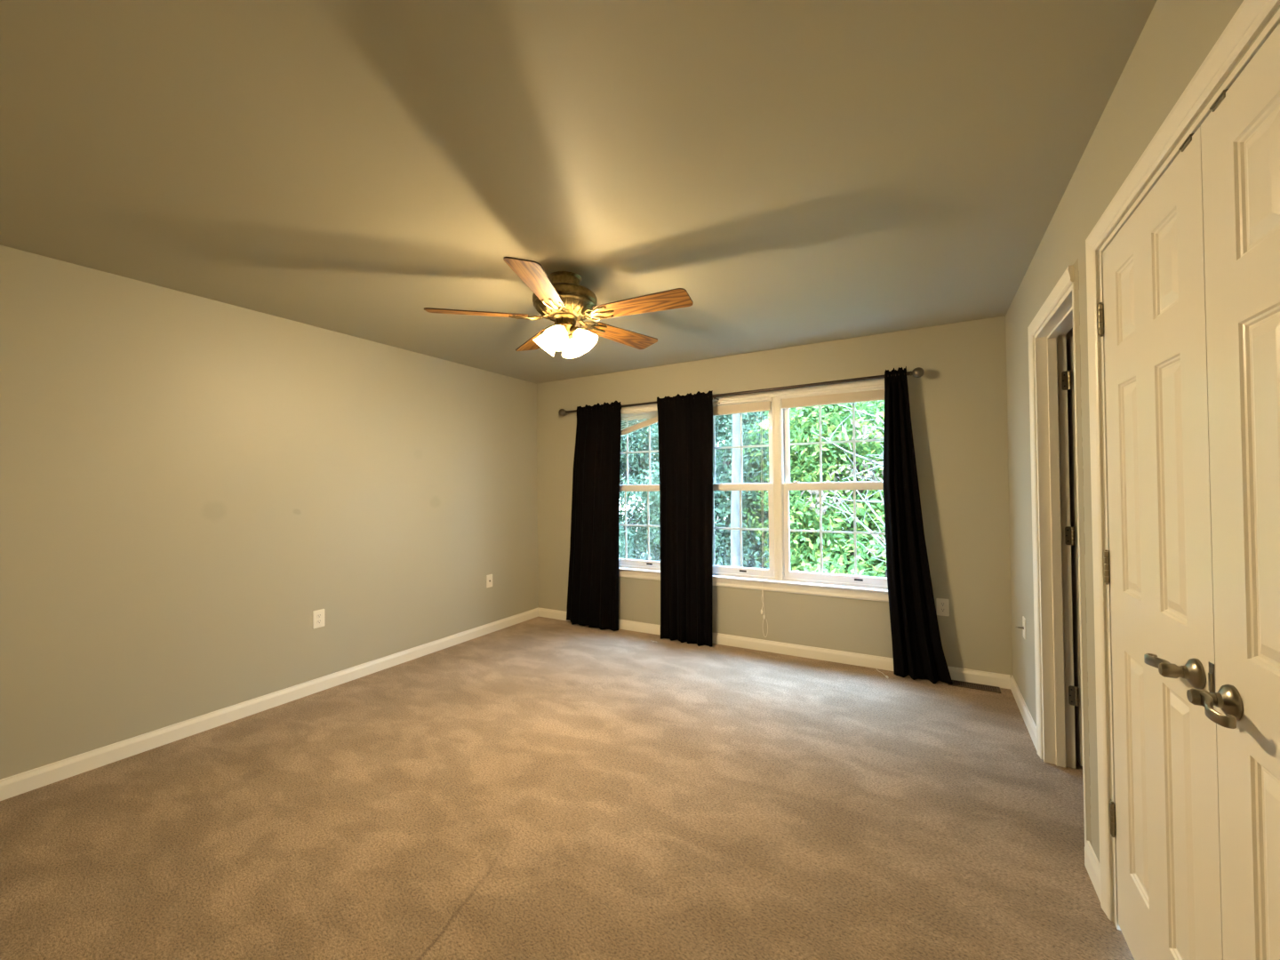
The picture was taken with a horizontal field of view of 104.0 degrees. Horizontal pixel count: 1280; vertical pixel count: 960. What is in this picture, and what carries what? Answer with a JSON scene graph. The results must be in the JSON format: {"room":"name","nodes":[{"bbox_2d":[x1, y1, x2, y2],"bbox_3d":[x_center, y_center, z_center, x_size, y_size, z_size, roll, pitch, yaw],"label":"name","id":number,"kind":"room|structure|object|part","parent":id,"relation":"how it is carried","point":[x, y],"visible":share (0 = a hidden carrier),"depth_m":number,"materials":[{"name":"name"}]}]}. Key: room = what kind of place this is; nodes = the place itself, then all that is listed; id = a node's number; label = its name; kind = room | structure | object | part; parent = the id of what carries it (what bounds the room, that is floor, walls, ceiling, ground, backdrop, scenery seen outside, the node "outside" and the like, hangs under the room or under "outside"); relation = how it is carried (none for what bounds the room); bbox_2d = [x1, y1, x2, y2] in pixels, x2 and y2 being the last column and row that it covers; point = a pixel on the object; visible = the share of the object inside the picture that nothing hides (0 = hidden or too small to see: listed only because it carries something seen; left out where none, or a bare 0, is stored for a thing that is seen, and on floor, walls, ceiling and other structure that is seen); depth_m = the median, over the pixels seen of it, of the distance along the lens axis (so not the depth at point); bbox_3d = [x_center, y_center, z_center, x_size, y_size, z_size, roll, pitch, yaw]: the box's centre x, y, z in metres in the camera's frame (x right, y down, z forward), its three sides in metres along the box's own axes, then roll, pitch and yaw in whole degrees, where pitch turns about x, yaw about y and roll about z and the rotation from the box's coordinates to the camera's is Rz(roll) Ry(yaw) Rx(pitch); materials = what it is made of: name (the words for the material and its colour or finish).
{"room":"empty bedroom","nodes":[
{"label":"empty bedroom","id":0,"kind":"room"},
{"bbox_2d":[0,244,538,779],"bbox_3d":[-2.224,0.249,3.352,0.115,2.560,4.762,-1,-1,30],"label":"wall","id":1,"kind":"structure","parent":0,"point":[186,479],"depth_m":2.86,"materials":[{"name":"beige paint"}]},
{"bbox_2d":[0,608,538,800],"bbox_3d":[-2.167,1.364,3.285,0.014,0.088,4.488,-1,-1,30],"label":"baseboard","id":2,"kind":"structure","parent":1,"relation":"attached to","point":[28,780],"depth_m":2.85,"materials":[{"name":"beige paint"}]},
{"bbox_2d":[312,608,324,628],"bbox_3d":[-2.146,0.928,3.343,0.008,0.118,0.074,-1,-1,30],"label":"wall outlet","id":3,"kind":"object","parent":1,"relation":"attached to","point":[318,616],"visible":1,"depth_m":3.34,"materials":[{"name":"white plastic"}]},
{"bbox_2d":[486,574,492,587],"bbox_3d":[-1.396,0.939,4.654,0.015,0.118,0.074,-1,-1,30],"label":"cable plate","id":4,"kind":"object","parent":1,"relation":"attached to","point":[489,578],"visible":1,"depth_m":4.65,"materials":[{"name":"white plastic"}]},
{"bbox_2d":[0,616,1134,959],"bbox_3d":[0.352,1.421,1.843,5.856,0.120,4.512,-1,-1,30],"label":"floor","id":5,"kind":"structure","parent":0,"point":[538,788],"depth_m":1.99,"materials":[{"name":"beige carpet"}]},
{"bbox_2d":[947,680,1001,693],"bbox_3d":[2.201,1.359,3.301,0.290,0.006,0.103,-1,-1,30],"label":"floor vent","id":6,"kind":"object","parent":5,"relation":"in","point":[960,684],"visible":0.83,"depth_m":3.29,"materials":[{"name":"brown metal"}]},
{"bbox_2d":[0,0,1156,383],"bbox_3d":[0.363,-1.137,1.947,5.856,0.120,4.668,-1,-1,30],"label":"ceiling","id":7,"kind":"structure","parent":0,"point":[807,172],"depth_m":1.64,"materials":[{"name":"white paint"}]},
{"bbox_2d":[424,256,693,358],"bbox_3d":[-0.355,-0.859,2.623,1.305,0.402,1.330,-1,-1,30],"label":"ceiling fan","id":8,"kind":"object","parent":7,"relation":"hanging from","point":[559,298],"visible":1,"depth_m":2.53,"materials":[{"name":"brown wood"}]},
{"bbox_3d":[-0.819,-0.846,2.538,0.501,0.038,0.152,0,-1,-12],"label":"blade","id":9,"kind":"part","parent":8,"relation":"part of","materials":[{"name":"brown wood"}]},
{"bbox_3d":[-0.610,-0.842,3.004,0.152,0.038,0.501,0,-1,-30],"label":"blade","id":10,"kind":"part","parent":8,"relation":"part of","materials":[{"name":"brown wood"}]},
{"bbox_3d":[-0.440,-0.855,2.194,0.152,0.038,0.501,-1,-1,6],"label":"blade","id":11,"kind":"part","parent":8,"relation":"part of","materials":[{"name":"brown wood"}]},
{"bbox_3d":[-0.499,-0.724,2.647,0.134,0.136,0.131,-1,-1,30],"label":"lamp shade","id":12,"kind":"part","parent":8,"relation":"part of","materials":[{"name":"white glass"}]},
{"bbox_3d":[-0.423,-0.727,2.512,0.124,0.136,0.130,0,-1,-25],"label":"lamp shade","id":13,"kind":"part","parent":8,"relation":"part of","materials":[{"name":"white glass"}]},
{"bbox_3d":[-0.411,-0.743,2.538,0.040,0.066,0.060,-1,-1,30],"label":"bulb","id":14,"kind":"part","parent":8,"relation":"part of","materials":[{"name":"white glass"}]},
{"bbox_3d":[-0.360,-0.724,2.738,0.124,0.136,0.130,0,-1,-25],"label":"lamp shade","id":15,"kind":"part","parent":8,"relation":"part of","materials":[{"name":"white glass"}]},
{"bbox_3d":[-0.285,-0.727,2.603,0.134,0.136,0.131,-1,-1,30],"label":"lamp shade","id":16,"kind":"part","parent":8,"relation":"part of","materials":[{"name":"white glass"}]},
{"bbox_3d":[-0.101,-0.848,2.949,0.152,0.038,0.501,-1,-1,42],"label":"blade","id":17,"kind":"part","parent":8,"relation":"part of","materials":[{"name":"brown wood"}]},
{"bbox_3d":[0.004,-0.856,2.448,0.501,0.038,0.152,-1,-1,24],"label":"blade","id":18,"kind":"part","parent":8,"relation":"part of","materials":[{"name":"brown wood"}]},
{"bbox_2d":[536,315,1072,676],"bbox_3d":[1.500,0.218,3.882,5.836,2.560,0.160,-1,-1,30],"label":"wall","id":19,"kind":"structure","parent":0,"point":[958,405],"depth_m":3.60,"materials":[{"name":"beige paint"}]},
{"bbox_2d":[618,411,660,570],"bbox_3d":[-0.017,0.087,4.754,0.870,1.483,0.126,-1,-1,30],"label":"window","id":20,"kind":"structure","parent":19,"relation":"in","point":[649,564],"depth_m":4.71,"materials":[{"name":"white plastic"}]},
{"bbox_3d":[-0.019,-0.262,4.761,0.806,0.711,0.030,-1,-1,30],"label":"sash","id":21,"kind":"part","parent":20,"relation":"part of","materials":[{"name":"white plastic"}]},
{"bbox_3d":[-0.032,0.429,4.716,0.806,0.760,0.030,-1,-1,30],"label":"sash","id":22,"kind":"part","parent":20,"relation":"part of","materials":[{"name":"clear glass"}]},
{"bbox_3d":[0.057,0.776,4.643,0.155,0.022,0.004,-1,-1,30],"label":"lift rail","id":23,"kind":"part","parent":20,"relation":"part of","materials":[{"name":"white plastic"}]},
{"bbox_2d":[558,367,924,415],"bbox_3d":[0.586,-0.700,4.241,3.172,0.105,0.132,-1,-1,30],"label":"curtain rod","id":24,"kind":"object","parent":19,"relation":"attached to","point":[918,372],"visible":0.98,"depth_m":3.84,"materials":[{"name":"grey metal"}]},
{"bbox_2d":[566,400,621,631],"bbox_3d":[-0.459,0.333,4.774,0.661,2.139,0.070,-1,-1,30],"label":"curtain","id":25,"kind":"object","parent":24,"relation":"hanging from","point":[593,578],"visible":1,"depth_m":4.75,"materials":[{"name":"black fabric"}]},
{"bbox_2d":[656,390,712,647],"bbox_3d":[0.385,0.318,4.291,0.526,2.142,0.076,-1,-1,30],"label":"curtain","id":26,"kind":"object","parent":24,"relation":"hanging from","point":[684,422],"visible":1,"depth_m":4.29,"materials":[{"name":"black fabric"}]},
{"bbox_2d":[882,366,952,684],"bbox_3d":[1.884,0.284,3.425,0.401,2.155,0.092,-1,-1,36],"label":"curtain","id":27,"kind":"object","parent":24,"relation":"hanging from","point":[917,651],"visible":1,"depth_m":3.46,"materials":[{"name":"black fabric"}]},
{"bbox_2d":[712,400,775,579],"bbox_3d":[0.757,0.073,4.314,0.870,1.483,0.126,-1,-1,30],"label":"window","id":28,"kind":"structure","parent":19,"relation":"in","point":[717,570],"depth_m":4.18,"materials":[{"name":"white plastic"}]},
{"bbox_3d":[0.830,0.761,4.203,0.155,0.022,0.004,-1,-1,30],"label":"lift rail","id":29,"kind":"part","parent":28,"relation":"part of","materials":[{"name":"white plastic"}]},
{"bbox_3d":[0.755,-0.276,4.321,0.806,0.711,0.030,-1,-1,30],"label":"sash","id":30,"kind":"part","parent":28,"relation":"part of","materials":[{"name":"white plastic"}]},
{"bbox_3d":[0.742,0.414,4.276,0.806,0.760,0.030,-1,-1,30],"label":"sash","id":31,"kind":"part","parent":28,"relation":"part of","materials":[{"name":"white plastic"}]},
{"bbox_2d":[618,567,887,592],"bbox_3d":[0.723,0.824,4.224,2.795,0.020,0.069,-1,-1,30],"label":"window sill","id":32,"kind":"structure","parent":19,"relation":"attached to","point":[733,578],"depth_m":3.96,"materials":[{"name":"white wood"}]},
{"bbox_2d":[618,378,888,601],"bbox_3d":[0.749,0.090,4.294,2.759,1.621,0.168,-1,-1,30],"label":"window","id":33,"kind":"structure","parent":19,"relation":"in","point":[856,580],"depth_m":3.98,"materials":[{"name":"white plastic"}]},
{"bbox_2d":[620,408,657,436],"bbox_3d":[-0.060,-0.504,4.697,0.819,0.297,0.032,-1,-1,30],"label":"window blind","id":34,"kind":"object","parent":33,"relation":"attached to","point":[652,420],"visible":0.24,"depth_m":4.66,"materials":[{"name":"white"}]},
{"bbox_3d":[-0.060,-0.466,4.696,0.802,0.220,0.025,-1,-1,30],"label":"rail","id":35,"kind":"part","parent":34,"relation":"part of","materials":[{"name":"beige"}]},
{"bbox_2d":[712,397,772,635],"bbox_3d":[0.711,0.300,4.226,0.819,1.934,0.076,-1,-1,30],"label":"window blind","id":36,"kind":"object","parent":33,"relation":"attached to","point":[760,406],"visible":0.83,"depth_m":4.14,"materials":[{"name":"white plastic"}]},
{"bbox_3d":[0.713,-0.562,4.258,0.802,0.021,0.025,-1,-1,30],"label":"rail","id":37,"kind":"part","parent":36,"relation":"part of","materials":[{"name":"beige"}]},
{"bbox_3d":[0.986,0.201,4.057,0.015,1.690,0.040,-1,-1,30],"label":"lift cord","id":38,"kind":"part","parent":36,"relation":"part of","materials":[{"name":"beige plastic"}]},
{"bbox_3d":[0.991,0.221,4.054,0.016,1.730,0.040,-1,-1,30],"label":"lift cord","id":39,"kind":"part","parent":36,"relation":"part of","materials":[{"name":"beige plastic"}]},
{"bbox_3d":[1.003,1.063,4.017,0.043,0.396,0.003,-1,-1,30],"label":"lift cord","id":40,"kind":"part","parent":36,"relation":"part of","materials":[{"name":"white fabric"}]},
{"bbox_2d":[779,386,884,408],"bbox_3d":[1.486,-0.630,3.818,0.819,0.102,0.032,-1,-1,30],"label":"window blind","id":41,"kind":"object","parent":33,"relation":"attached to","point":[870,394],"visible":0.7,"depth_m":3.81,"materials":[{"name":"white"}]},
{"bbox_3d":[1.487,-0.587,3.818,0.802,0.015,0.025,-1,-1,30],"label":"rail","id":42,"kind":"part","parent":41,"relation":"part of","materials":[{"name":"beige"}]},
{"bbox_3d":[1.528,-0.290,3.882,0.806,0.711,0.030,-1,-1,30],"label":"sash","id":43,"kind":"part","parent":33,"relation":"part of","materials":[{"name":"white plastic"}]},
{"bbox_3d":[1.515,0.400,3.836,0.806,0.760,0.030,-1,-1,30],"label":"sash","id":44,"kind":"part","parent":33,"relation":"part of","materials":[{"name":"clear glass"}]},
{"bbox_3d":[1.604,0.747,3.763,0.155,0.022,0.004,-1,-1,30],"label":"lift rail","id":45,"kind":"part","parent":33,"relation":"part of","materials":[{"name":"white plastic"}]},
{"bbox_2d":[538,608,1010,688],"bbox_3d":[0.678,1.348,4.240,3.988,0.088,0.014,-1,-1,30],"label":"baseboard","id":46,"kind":"structure","parent":19,"relation":"attached to","point":[958,674],"depth_m":3.87,"materials":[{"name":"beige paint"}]},
{"bbox_2d":[936,598,949,615],"bbox_3d":[2.086,0.877,3.447,0.074,0.118,0.008,-1,-1,30],"label":"wall outlet","id":47,"kind":"object","parent":19,"relation":"attached to","point":[942,604],"visible":0.99,"depth_m":3.44,"materials":[{"name":"white plastic"}]},
{"bbox_2d":[1005,0,1279,924],"bbox_3d":[1.356,0.183,1.291,0.115,2.560,4.488,-1,-1,30],"label":"wall","id":48,"kind":"structure","parent":0,"point":[1177,36],"depth_m":1.70,"materials":[{"name":"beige paint"}]},
{"bbox_2d":[1015,616,1025,639],"bbox_3d":[2.155,0.836,2.835,0.043,0.118,0.074,-1,-1,30],"label":"cable plate","id":49,"kind":"object","parent":48,"relation":"attached to","point":[1023,627],"visible":1,"depth_m":2.82,"materials":[{"name":"white plastic"}]},
{"bbox_3d":[2.171,0.836,2.826,0.006,0.118,0.074,-1,-1,30],"label":"plate","id":50,"kind":"part","parent":49,"relation":"part of","materials":[{"name":"white plastic"}]},
{"bbox_2d":[1010,675,1037,751],"bbox_3d":[2.198,1.312,2.866,0.014,0.088,0.900,-1,-1,30],"label":"baseboard","id":51,"kind":"structure","parent":48,"relation":"attached to","point":[1029,723],"depth_m":2.81,"materials":[{"name":"beige paint"}]},
{"bbox_2d":[1027,264,1086,845],"bbox_3d":[1.814,0.290,2.111,0.132,2.120,0.813,-1,-1,30],"label":"door frame","id":52,"kind":"structure","parent":48,"relation":"attached to","point":[1055,573],"depth_m":2.38,"materials":[{"name":"beige paint"}]},
{"bbox_2d":[1061,336,1082,766],"bbox_3d":[2.212,0.331,2.645,0.074,2.015,0.710,-1,-1,30],"label":"door","id":53,"kind":"structure","parent":48,"relation":"in","point":[1068,376],"depth_m":2.36,"materials":[{"name":"beige paint"}]},
{"bbox_2d":[1084,840,1100,901],"bbox_3d":[1.514,1.303,1.664,0.014,0.088,0.193,-1,-1,30],"label":"baseboard","id":54,"kind":"structure","parent":48,"relation":"attached to","point":[1092,863],"depth_m":1.67,"materials":[{"name":"beige paint"}]},
{"bbox_2d":[1097,126,1223,959],"bbox_3d":[1.259,0.315,1.256,0.095,2.014,0.648,-1,-1,30],"label":"door","id":55,"kind":"structure","parent":48,"relation":"in","point":[1165,823],"depth_m":1.18,"materials":[{"name":"beige paint"}]},
{"bbox_3d":[1.130,0.398,1.081,0.042,0.029,0.118,-1,-1,30],"label":"handle","id":56,"kind":"part","parent":55,"relation":"part of","materials":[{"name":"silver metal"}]},
{"bbox_2d":[1178,133,1193,151],"bbox_3d":[1.129,-0.693,1.028,0.015,0.012,0.050,-1,-1,30],"label":"ball catch","id":57,"kind":"object","parent":55,"relation":"attached to","point":[1188,139],"visible":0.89,"depth_m":1.03,"materials":[{"name":"silver metal"}]},
{"bbox_3d":[1.113,0.396,0.975,0.007,0.080,0.018,-1,-1,30],"label":"latch plate","id":58,"kind":"part","parent":55,"relation":"part of","materials":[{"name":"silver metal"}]},
{"bbox_2d":[1085,0,1279,930],"bbox_3d":[1.147,0.280,0.939,0.132,2.120,1.444,-1,-1,30],"label":"door frame","id":59,"kind":"structure","parent":48,"relation":"attached to","point":[1252,16],"depth_m":1.51,"materials":[{"name":"beige paint"}]},
{"bbox_2d":[1186,23,1279,959],"bbox_3d":[0.937,0.310,0.689,0.095,2.014,0.648,-1,-1,30],"label":"door","id":60,"kind":"structure","parent":48,"relation":"in","point":[1240,140],"depth_m":0.87,"materials":[{"name":"beige paint"}]},
{"bbox_3d":[1.020,0.403,0.886,0.042,0.029,0.118,-1,-1,30],"label":"handle","id":61,"kind":"part","parent":60,"relation":"part of","materials":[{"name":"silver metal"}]},
{"bbox_2d":[1209,88,1228,111],"bbox_3d":[1.065,-0.694,0.915,0.015,0.012,0.050,-1,-1,30],"label":"ball catch","id":62,"kind":"object","parent":60,"relation":"attached to","point":[1222,95],"visible":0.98,"depth_m":0.91,"materials":[{"name":"silver metal"}]},
{"label":"outside","id":63,"kind":"structure","parent":0,"visible":0},
{"bbox_3d":[8.800,4.433,20.394,55.000,0.100,35.782,-1,-1,30],"label":"ground","id":64,"kind":"structure","parent":63,"visible":0},
{"bbox_2d":[619,433,655,520],"bbox_3d":[-2.606,-0.506,14.699,6.620,9.862,4.837,-1,-1,30],"label":"leafy tree","id":65,"kind":"object","parent":64,"relation":"on","point":[620,511],"visible":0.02,"depth_m":13.84,"materials":[{"name":"green plant"}]},
{"bbox_2d":[618,418,720,560],"bbox_3d":[-0.740,1.008,11.519,5.344,6.723,3.974,-1,-1,34],"label":"leafy tree","id":66,"kind":"object","parent":64,"relation":"on","point":[636,437],"visible":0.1,"depth_m":10.84,"materials":[{"name":"green plant"}]},
{"bbox_2d":[619,411,802,560],"bbox_3d":[1.825,-1.020,13.273,6.290,10.767,4.953,-1,-1,30],"label":"leafy tree","id":67,"kind":"object","parent":64,"relation":"on","point":[722,450],"visible":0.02,"depth_m":12.44,"materials":[{"name":"green plant"}]},
{"bbox_2d":[619,410,839,568],"bbox_3d":[1.688,1.086,9.725,3.303,6.476,3.906,0,-1,-38],"label":"leafy tree","id":68,"kind":"object","parent":64,"relation":"on","point":[722,540],"visible":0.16,"depth_m":9.22,"materials":[{"name":"green plant"}]},
{"bbox_2d":[728,413,769,568],"bbox_3d":[1.423,-0.205,7.561,3.135,8.976,2.179,-1,-1,30],"label":"slender tree","id":69,"kind":"object","parent":64,"relation":"on","point":[735,534],"visible":0.02,"depth_m":7.70,"materials":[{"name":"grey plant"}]},
{"bbox_2d":[742,400,886,576],"bbox_3d":[3.416,1.153,7.819,4.011,6.246,3.156,-1,-1,35],"label":"leafy tree","id":70,"kind":"object","parent":64,"relation":"on","point":[806,418],"visible":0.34,"depth_m":7.43,"materials":[{"name":"green plant"}]},
{"bbox_2d":[764,401,884,563],"bbox_3d":[5.560,-0.976,11.664,6.454,10.556,5.122,-1,-1,33],"label":"leafy tree","id":71,"kind":"object","parent":64,"relation":"on","point":[873,402],"visible":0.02,"depth_m":10.84,"materials":[{"name":"green plant"}]},
{"bbox_2d":[795,536,886,576],"bbox_3d":[2.803,2.458,5.997,2.262,3.635,2.262,-1,-1,30],"label":"leafy shrub","id":72,"kind":"object","parent":64,"relation":"on","point":[835,567],"visible":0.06,"depth_m":6.01,"materials":[{"name":"green plant"}]},
{"bbox_2d":[800,402,887,577],"bbox_3d":[2.922,1.469,5.687,2.110,5.541,1.005,-1,-1,30],"label":"tree","id":73,"kind":"object","parent":64,"relation":"on","point":[877,420],"visible":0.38,"depth_m":5.80,"materials":[{"name":"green plant"}]}
]}

